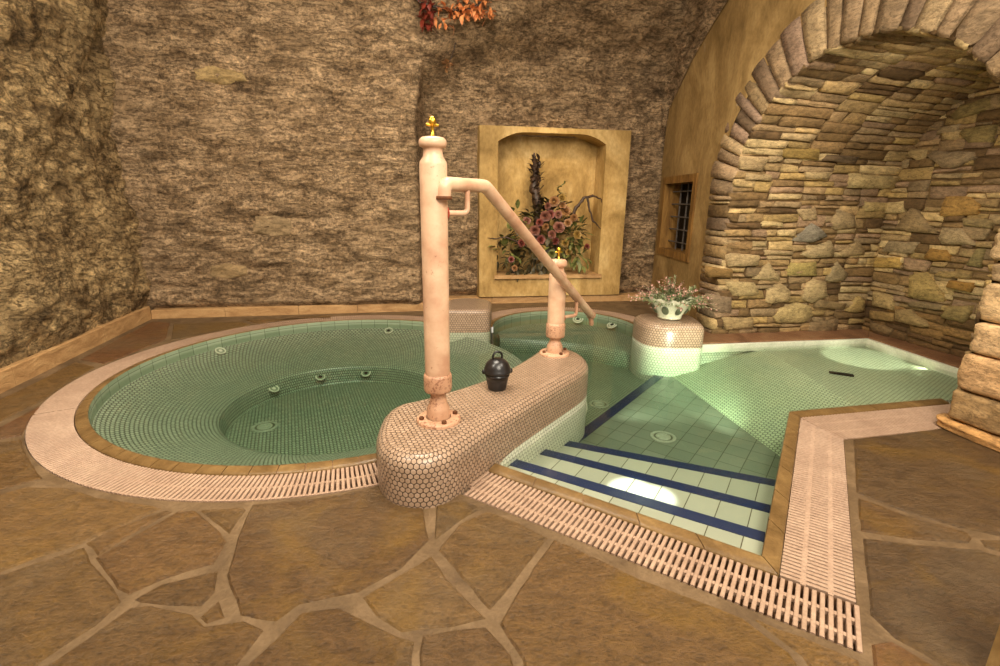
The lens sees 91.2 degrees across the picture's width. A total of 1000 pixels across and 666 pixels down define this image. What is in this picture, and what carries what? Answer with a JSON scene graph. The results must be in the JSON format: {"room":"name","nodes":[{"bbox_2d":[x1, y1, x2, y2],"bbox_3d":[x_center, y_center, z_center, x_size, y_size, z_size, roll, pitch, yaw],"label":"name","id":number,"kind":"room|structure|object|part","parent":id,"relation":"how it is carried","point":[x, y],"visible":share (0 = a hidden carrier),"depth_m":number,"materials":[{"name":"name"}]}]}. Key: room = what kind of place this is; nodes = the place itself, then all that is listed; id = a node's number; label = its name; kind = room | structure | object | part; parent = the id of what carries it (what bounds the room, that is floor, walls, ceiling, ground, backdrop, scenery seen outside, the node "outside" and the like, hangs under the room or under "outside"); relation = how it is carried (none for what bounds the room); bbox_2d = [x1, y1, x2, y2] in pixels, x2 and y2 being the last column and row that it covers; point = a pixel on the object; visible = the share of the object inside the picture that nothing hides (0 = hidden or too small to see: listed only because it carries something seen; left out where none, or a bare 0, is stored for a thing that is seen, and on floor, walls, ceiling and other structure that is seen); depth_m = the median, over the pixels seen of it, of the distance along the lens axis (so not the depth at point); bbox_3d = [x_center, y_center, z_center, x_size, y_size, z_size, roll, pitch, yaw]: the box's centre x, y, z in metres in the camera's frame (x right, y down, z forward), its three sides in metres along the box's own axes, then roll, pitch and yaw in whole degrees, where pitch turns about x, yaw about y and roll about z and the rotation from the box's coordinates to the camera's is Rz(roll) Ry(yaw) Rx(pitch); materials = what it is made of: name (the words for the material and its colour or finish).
{"room":"indoor spa pool","nodes":[
{"label":"indoor spa pool","id":0,"kind":"room"},
{"bbox_2d":[0,0,151,367],"bbox_3d":[-2.727,-1.066,1.718,0.366,3.500,6.201,-3,15,-12],"label":"wall","id":1,"kind":"structure","parent":0,"point":[71,261],"depth_m":3.54,"materials":[{"name":"brown stone"}]},
{"bbox_2d":[0,306,151,393],"bbox_3d":[-2.909,0.517,2.160,0.160,0.150,5.496,-2,15,-12],"label":"baseboard","id":2,"kind":"structure","parent":1,"relation":"attached to","point":[14,374],"depth_m":3.54,"materials":[{"name":"stone"}]},
{"bbox_2d":[102,0,725,309],"bbox_3d":[-0.826,-1.954,5.128,6.001,3.500,1.119,-2,15,-9],"label":"wall","id":3,"kind":"structure","parent":0,"point":[324,129],"depth_m":4.71,"materials":[{"name":"brown stone"}]},
{"bbox_2d":[194,66,291,278],"bbox_3d":[-2.439,-1.462,4.643,0.827,1.916,0.095,-1,15,-7],"label":"stones","id":4,"kind":"object","parent":3,"relation":"attached to","point":[279,226],"depth_m":4.75,"materials":[{"name":"stone"}]},
{"bbox_2d":[151,302,422,318],"bbox_3d":[-2.135,-0.250,5.134,2.620,0.111,0.220,-2,15,-11],"label":"baseboard","id":5,"kind":"structure","parent":3,"relation":"attached to","point":[232,311],"depth_m":4.99,"materials":[{"name":"stone"}]},
{"bbox_2d":[441,42,455,72],"bbox_3d":[-0.484,-2.681,4.689,0.172,0.362,0.089,-1,15,-8],"label":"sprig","id":6,"kind":"object","parent":3,"relation":"attached to","point":[446,60],"visible":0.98,"depth_m":4.71,"materials":[{"name":"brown plant"}]},
{"bbox_2d":[416,0,495,33],"bbox_3d":[-0.452,-2.886,4.381,0.863,0.402,0.187,-2,15,-11],"label":"garland","id":7,"kind":"object","parent":3,"relation":"hanging from","point":[465,9],"visible":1,"depth_m":4.40,"materials":[{"name":"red plant"}]},
{"bbox_2d":[449,292,645,303],"bbox_3d":[0.502,-0.409,5.887,2.651,0.095,0.160,-2,15,-9],"label":"baseboard","id":8,"kind":"structure","parent":3,"relation":"attached to","point":[621,296],"depth_m":5.80,"materials":[{"name":"stone"}]},
{"bbox_2d":[476,125,630,296],"bbox_3d":[0.608,-1.367,5.684,1.760,1.865,0.340,-2,15,-9],"label":"wall niche","id":9,"kind":"object","parent":3,"relation":"attached to","point":[595,162],"visible":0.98,"depth_m":5.68,"materials":[{"name":"paint"}]},
{"bbox_2d":[487,153,601,281],"bbox_3d":[0.508,-1.299,5.583,1.360,1.430,0.345,-2,15,-9],"label":"dried flower arrangement","id":10,"kind":"object","parent":9,"relation":"on","point":[539,217],"visible":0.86,"depth_m":5.58,"materials":[{"name":"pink plant"}]},
{"bbox_3d":[0.522,-1.499,5.812,1.220,1.550,0.001,-2,15,-9],"label":"panel","id":11,"kind":"part","parent":9,"relation":"part of","materials":[{"name":"paint"}]},
{"bbox_3d":[0.540,-0.698,5.853,1.280,0.042,0.340,-2,15,-9],"label":"sill","id":12,"kind":"part","parent":9,"relation":"part of","materials":[{"name":"stone"}]},
{"bbox_2d":[0,300,999,665],"bbox_3d":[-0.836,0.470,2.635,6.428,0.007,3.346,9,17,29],"label":"floor","id":13,"kind":"structure","parent":0,"point":[574,608],"depth_m":1.52,"materials":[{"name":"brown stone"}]},
{"bbox_2d":[88,320,522,465],"bbox_3d":[-1.151,0.427,3.540,2.762,0.414,2.762,1,15,0],"label":"basin","id":14,"kind":"object","parent":13,"relation":"in","point":[200,405],"visible":0.58,"depth_m":3.75,"materials":[{"name":"green tile"}]},
{"bbox_2d":[215,347,225,353],"bbox_3d":[-2.337,0.147,4.097,0.078,0.044,0.083,1,15,0],"label":"water jet","id":15,"kind":"object","parent":14,"relation":"attached to","point":[220,349],"visible":1,"depth_m":4.09,"materials":[{"name":"white plastic"}]},
{"bbox_2d":[251,421,278,432],"bbox_3d":[-1.652,0.656,3.442,0.176,0.008,0.176,1,15,0],"label":"floor drain","id":16,"kind":"object","parent":14,"relation":"on","point":[265,426],"visible":1,"depth_m":3.43,"materials":[{"name":"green plastic"}]},
{"bbox_2d":[269,385,279,391],"bbox_3d":[-1.811,0.444,3.926,0.078,0.044,0.083,1,15,0],"label":"water jet","id":17,"kind":"object","parent":14,"relation":"attached to","point":[277,388],"visible":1,"depth_m":3.92,"materials":[{"name":"white plastic"}]},
{"bbox_2d":[315,374,325,379],"bbox_3d":[-1.539,0.374,4.197,0.082,0.044,0.078,1,15,0],"label":"water jet","id":18,"kind":"object","parent":14,"relation":"attached to","point":[323,375],"visible":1,"depth_m":4.19,"materials":[{"name":"white plastic"}]},
{"bbox_2d":[361,371,370,376],"bbox_3d":[-1.176,0.351,4.301,0.084,0.044,0.076,1,15,0],"label":"water jet","id":19,"kind":"object","parent":14,"relation":"attached to","point":[364,374],"visible":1,"depth_m":4.29,"materials":[{"name":"white plastic"}]},
{"bbox_2d":[384,327,392,333],"bbox_3d":[-1.091,-0.025,4.800,0.084,0.044,0.076,1,15,0],"label":"water jet","id":20,"kind":"object","parent":14,"relation":"attached to","point":[389,329],"visible":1,"depth_m":4.80,"materials":[{"name":"white plastic"}]},
{"bbox_2d":[492,311,645,425],"bbox_3d":[0.677,0.258,4.104,2.040,0.334,3.200,1,15,0],"label":"basin","id":21,"kind":"object","parent":13,"relation":"in","point":[606,352],"visible":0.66,"depth_m":4.82,"materials":[{"name":"green tile"}]},
{"bbox_2d":[449,298,491,343],"bbox_3d":[-0.320,-0.024,4.857,0.471,0.545,0.607,1,15,0],"label":"plinth","id":22,"kind":"object","parent":21,"relation":"on","point":[468,317],"visible":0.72,"depth_m":4.56,"materials":[{"name":"beige tile"}]},
{"bbox_2d":[376,350,587,508],"bbox_3d":[-0.014,0.570,2.673,0.522,0.615,1.706,11,18,33],"label":"plinth","id":23,"kind":"object","parent":21,"relation":"on","point":[542,405],"visible":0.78,"depth_m":2.23,"materials":[{"name":"beige tile"}]},
{"bbox_2d":[416,116,459,429],"bbox_3d":[-0.263,-0.215,2.004,0.193,1.242,0.193,1,15,0],"label":"post","id":24,"kind":"object","parent":23,"relation":"on","point":[432,166],"visible":1,"depth_m":1.97,"materials":[{"name":"beige paint"}]},
{"bbox_2d":[425,116,438,135],"bbox_3d":[-0.256,-0.779,1.853,0.050,0.075,0.030,1,15,0],"label":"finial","id":25,"kind":"object","parent":24,"relation":"on","point":[432,120],"depth_m":1.84,"materials":[{"name":"gold metal"}]},
{"bbox_2d":[436,177,595,325],"bbox_3d":[0.196,-0.324,2.646,0.103,0.920,1.662,10,17,31],"label":"handrail","id":26,"kind":"object","parent":24,"relation":"attached to","point":[447,185],"visible":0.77,"depth_m":2.24,"materials":[{"name":"metal"}]},
{"bbox_2d":[482,351,512,391],"bbox_3d":[-0.013,0.189,2.510,0.146,0.205,0.146,-14,21,-43],"label":"lidded pot","id":27,"kind":"object","parent":23,"relation":"on","point":[497,370],"visible":1,"depth_m":2.47,"materials":[{"name":"black metal"}]},
{"bbox_3d":[-0.013,0.118,2.490,0.062,0.059,0.011,-6,16,-23],"label":"ring handle","id":28,"kind":"part","parent":27,"relation":"part of","materials":[{"name":"black metal"}]},
{"bbox_3d":[-0.013,0.163,2.503,0.146,0.075,0.146,1,15,0],"label":"lid","id":29,"kind":"part","parent":27,"relation":"part of","materials":[{"name":"black metal"}]},
{"bbox_2d":[539,247,569,357],"bbox_3d":[0.353,-0.193,3.047,0.193,0.675,0.193,1,15,0],"label":"post","id":30,"kind":"object","parent":23,"relation":"on","point":[555,325],"visible":0.94,"depth_m":3.03,"materials":[{"name":"beige paint"}]},
{"bbox_2d":[555,247,562,258],"bbox_3d":[0.356,-0.483,2.969,0.050,0.075,0.030,1,15,0],"label":"finial","id":31,"kind":"object","parent":30,"relation":"on","point":[558,251],"depth_m":2.96,"materials":[{"name":"gold metal"}]},
{"bbox_2d":[573,317,582,322],"bbox_3d":[0.841,-0.151,5.285,0.115,0.065,0.102,1,15,0],"label":"water jet","id":32,"kind":"object","parent":21,"relation":"attached to","point":[576,320],"visible":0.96,"depth_m":5.27,"materials":[{"name":"white plastic"}]},
{"bbox_2d":[589,400,608,407],"bbox_3d":[0.748,0.535,3.702,0.150,0.008,0.150,1,15,0],"label":"floor drain","id":33,"kind":"object","parent":21,"relation":"on","point":[594,403],"visible":1,"depth_m":3.69,"materials":[{"name":"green plastic"}]},
{"bbox_2d":[607,323,616,328],"bbox_3d":[1.159,-0.087,5.061,0.106,0.066,0.111,1,15,0],"label":"water jet","id":34,"kind":"object","parent":21,"relation":"attached to","point":[609,325],"visible":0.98,"depth_m":5.04,"materials":[{"name":"white plastic"}]},
{"bbox_2d":[630,314,703,380],"bbox_3d":[1.459,0.141,4.302,0.540,0.558,0.471,1,15,0],"label":"plinth","id":35,"kind":"object","parent":21,"relation":"on","point":[659,347],"visible":0.91,"depth_m":4.10,"materials":[{"name":"beige tile"}]},
{"bbox_2d":[628,274,716,319],"bbox_3d":[1.442,-0.316,4.203,0.702,0.375,0.690,1,15,0],"label":"flower bowl","id":36,"kind":"object","parent":35,"relation":"on","point":[668,306],"visible":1,"depth_m":4.10,"materials":[{"name":"beige ceramic"}]},
{"bbox_2d":[703,329,962,367],"bbox_3d":[2.788,0.161,3.983,2.191,0.038,1.671,1,15,0],"label":"trim ledge","id":37,"kind":"object","parent":13,"relation":"on","point":[709,338],"visible":0.33,"depth_m":4.32,"materials":[{"name":"stone"}]},
{"bbox_2d":[508,377,782,576],"bbox_3d":[1.130,0.641,2.830,1.600,0.265,2.593,14,20,41],"label":"steps","id":38,"kind":"structure","parent":0,"point":[705,436],"depth_m":2.74,"materials":[{"name":"tile"}]},
{"bbox_2d":[650,431,675,442],"bbox_3d":[1.017,0.645,3.053,0.156,0.008,0.156,1,15,0],"label":"floor drain","id":39,"kind":"object","parent":38,"relation":"on","point":[660,436],"visible":1,"depth_m":3.04,"materials":[{"name":"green plastic"}]},
{"bbox_2d":[673,346,957,455],"bbox_3d":[2.625,0.416,3.601,2.241,0.208,1.705,-2,15,-9],"label":"pool","id":40,"kind":"object","parent":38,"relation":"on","point":[757,391],"visible":0.58,"depth_m":3.57,"materials":[{"name":"tile"}]},
{"bbox_2d":[829,371,853,376],"bbox_3d":[2.516,0.302,3.613,0.150,0.012,0.040,8,17,26],"label":"inlet","id":41,"kind":"object","parent":40,"relation":"on","point":[830,372],"visible":1,"depth_m":3.60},
{"bbox_2d":[659,0,726,132],"bbox_3d":[2.016,-2.494,3.261,0.524,1.620,4.944,-2,15,-9],"label":"wall","id":42,"kind":"structure","parent":0,"point":[700,15],"depth_m":4.93,"materials":[{"name":"brown stone"}]},
{"bbox_2d":[650,0,826,318],"bbox_3d":[2.190,-1.322,3.496,0.370,3.100,4.533,-1,15,-7],"label":"wall","id":43,"kind":"structure","parent":0,"point":[743,32],"depth_m":4.51,"materials":[{"name":"paint"}]},
{"bbox_2d":[656,173,710,262],"bbox_3d":[1.978,-1.239,5.250,0.218,0.855,0.910,0,15,-2],"label":"window","id":44,"kind":"structure","parent":43,"relation":"in","point":[678,200],"depth_m":5.51,"materials":[{"name":"brown wood"}]},
{"bbox_3d":[2.079,-1.238,5.254,0.015,0.705,0.760,0,15,-2],"label":"pane","id":45,"kind":"part","parent":44,"relation":"part of","materials":[{"name":"black glass"}]},
{"bbox_2d":[706,201,728,317],"bbox_3d":[2.066,-0.570,4.391,0.319,1.180,0.165,1,15,0],"label":"trim","id":46,"kind":"structure","parent":43,"relation":"attached to","point":[725,201],"depth_m":4.32,"materials":[{"name":"brown stone"}]},
{"bbox_2d":[716,12,976,200],"bbox_3d":[2.341,-1.453,3.123,0.288,1.190,2.380,-3,15,-14],"label":"trim","id":47,"kind":"structure","parent":43,"relation":"attached to","point":[955,30],"depth_m":3.94,"materials":[{"name":"brown stone"}]},
{"bbox_2d":[695,0,999,332],"bbox_3d":[2.313,-0.972,3.256,0.321,2.543,2.505,-3,15,-14],"label":"stone arch","id":48,"kind":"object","parent":43,"relation":"attached to","point":[841,22],"depth_m":3.28,"materials":[{"name":"stone"}]},
{"bbox_2d":[583,351,950,554],"bbox_3d":[1.672,0.523,3.224,4.108,0.363,1.879,-9,18,-31],"label":"wall","id":49,"kind":"structure","parent":0,"point":[712,356],"depth_m":4.20,"materials":[{"name":"tile"}]},
{"bbox_2d":[25,307,856,650],"bbox_3d":[-0.173,0.351,3.262,4.702,0.070,4.667,-8,17,-29],"label":"trim","id":50,"kind":"structure","parent":49,"relation":"attached to","point":[707,553],"depth_m":1.63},
{"bbox_2d":[25,408,377,501],"bbox_3d":[-1.523,0.580,2.235,2.165,0.024,0.548,5,16,15],"label":"grate","id":51,"kind":"object","parent":50,"relation":"in","point":[52,439],"visible":0.89,"depth_m":2.08,"materials":[{"name":"beige plastic"}]},
{"bbox_2d":[34,315,423,414],"bbox_3d":[-1.821,0.059,4.163,3.177,0.024,1.316,-13,20,-42],"label":"grate","id":52,"kind":"object","parent":50,"relation":"in","point":[71,395],"visible":0.62,"depth_m":3.46,"materials":[{"name":"beige plastic"}]},
{"bbox_2d":[75,310,949,581],"bbox_3d":[-0.166,0.296,3.350,4.326,0.049,4.242,-9,18,-33],"label":"coping","id":53,"kind":"object","parent":50,"relation":"on","point":[769,561],"visible":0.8,"depth_m":2.13},
{"bbox_2d":[492,307,634,321],"bbox_3d":[0.623,-0.168,5.130,1.869,0.024,0.893,1,15,0],"label":"grate","id":54,"kind":"object","parent":50,"relation":"in","point":[496,314],"visible":0.48,"depth_m":5.30,"materials":[{"name":"beige plastic"}]},
{"bbox_2d":[464,471,862,653],"bbox_3d":[0.451,0.739,1.727,1.340,0.019,0.198,10,18,32],"label":"grate","id":55,"kind":"object","parent":50,"relation":"in","point":[534,506],"visible":0.98,"depth_m":1.65,"materials":[{"name":"beige plastic"}]},
{"bbox_2d":[779,418,855,604],"bbox_3d":[1.373,0.649,2.104,0.200,0.016,1.444,10,18,32],"label":"grate","id":56,"kind":"object","parent":50,"relation":"in","point":[817,550],"visible":0.94,"depth_m":1.85,"materials":[{"name":"beige plastic"}]},
{"bbox_2d":[802,404,950,440],"bbox_3d":[2.230,0.492,2.729,1.046,0.016,0.265,-2,15,-12],"label":"grate","id":57,"kind":"object","parent":50,"relation":"in","point":[846,426],"visible":0.7,"depth_m":2.70,"materials":[{"name":"beige plastic"}]},
{"bbox_2d":[221,319,704,549],"bbox_3d":[-0.165,0.294,3.350,4.322,0.034,4.240,-9,18,-34],"label":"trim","id":58,"kind":"structure","parent":49,"relation":"attached to","point":[375,319],"depth_m":2.11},
{"bbox_2d":[510,375,784,546],"bbox_3d":[1.083,0.566,3.015,1.480,0.222,2.335,10,18,32],"label":"trim","id":59,"kind":"structure","parent":49,"relation":"attached to","point":[708,520],"depth_m":2.31,"materials":[{"name":"tile"}]},
{"bbox_2d":[702,338,958,377],"bbox_3d":[2.562,0.234,3.797,1.741,0.068,1.271,1,15,0],"label":"trim","id":60,"kind":"structure","parent":49,"relation":"attached to","point":[946,369],"depth_m":4.19,"materials":[{"name":"white pale mosaic tile"}]},
{"bbox_2d":[705,26,999,418],"bbox_3d":[2.881,-0.807,3.409,1.736,2.243,2.045,-3,15,-14],"label":"wall","id":61,"kind":"structure","parent":0,"point":[960,71],"depth_m":4.05,"materials":[{"name":"stone"}]},
{"bbox_2d":[936,232,999,452],"bbox_3d":[2.823,0.058,2.036,0.693,1.203,1.255,-3,15,-14],"label":"wall pillar","id":62,"kind":"structure","parent":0,"point":[974,410],"depth_m":2.44,"materials":[{"name":"stone"}]},
{"bbox_2d":[986,625,999,665],"bbox_3d":[1.597,0.781,0.757,0.785,0.480,0.870,1,15,0],"label":"wall","id":63,"kind":"structure","parent":0,"point":[994,656],"depth_m":1.20,"materials":[{"name":"paint"}]}
]}

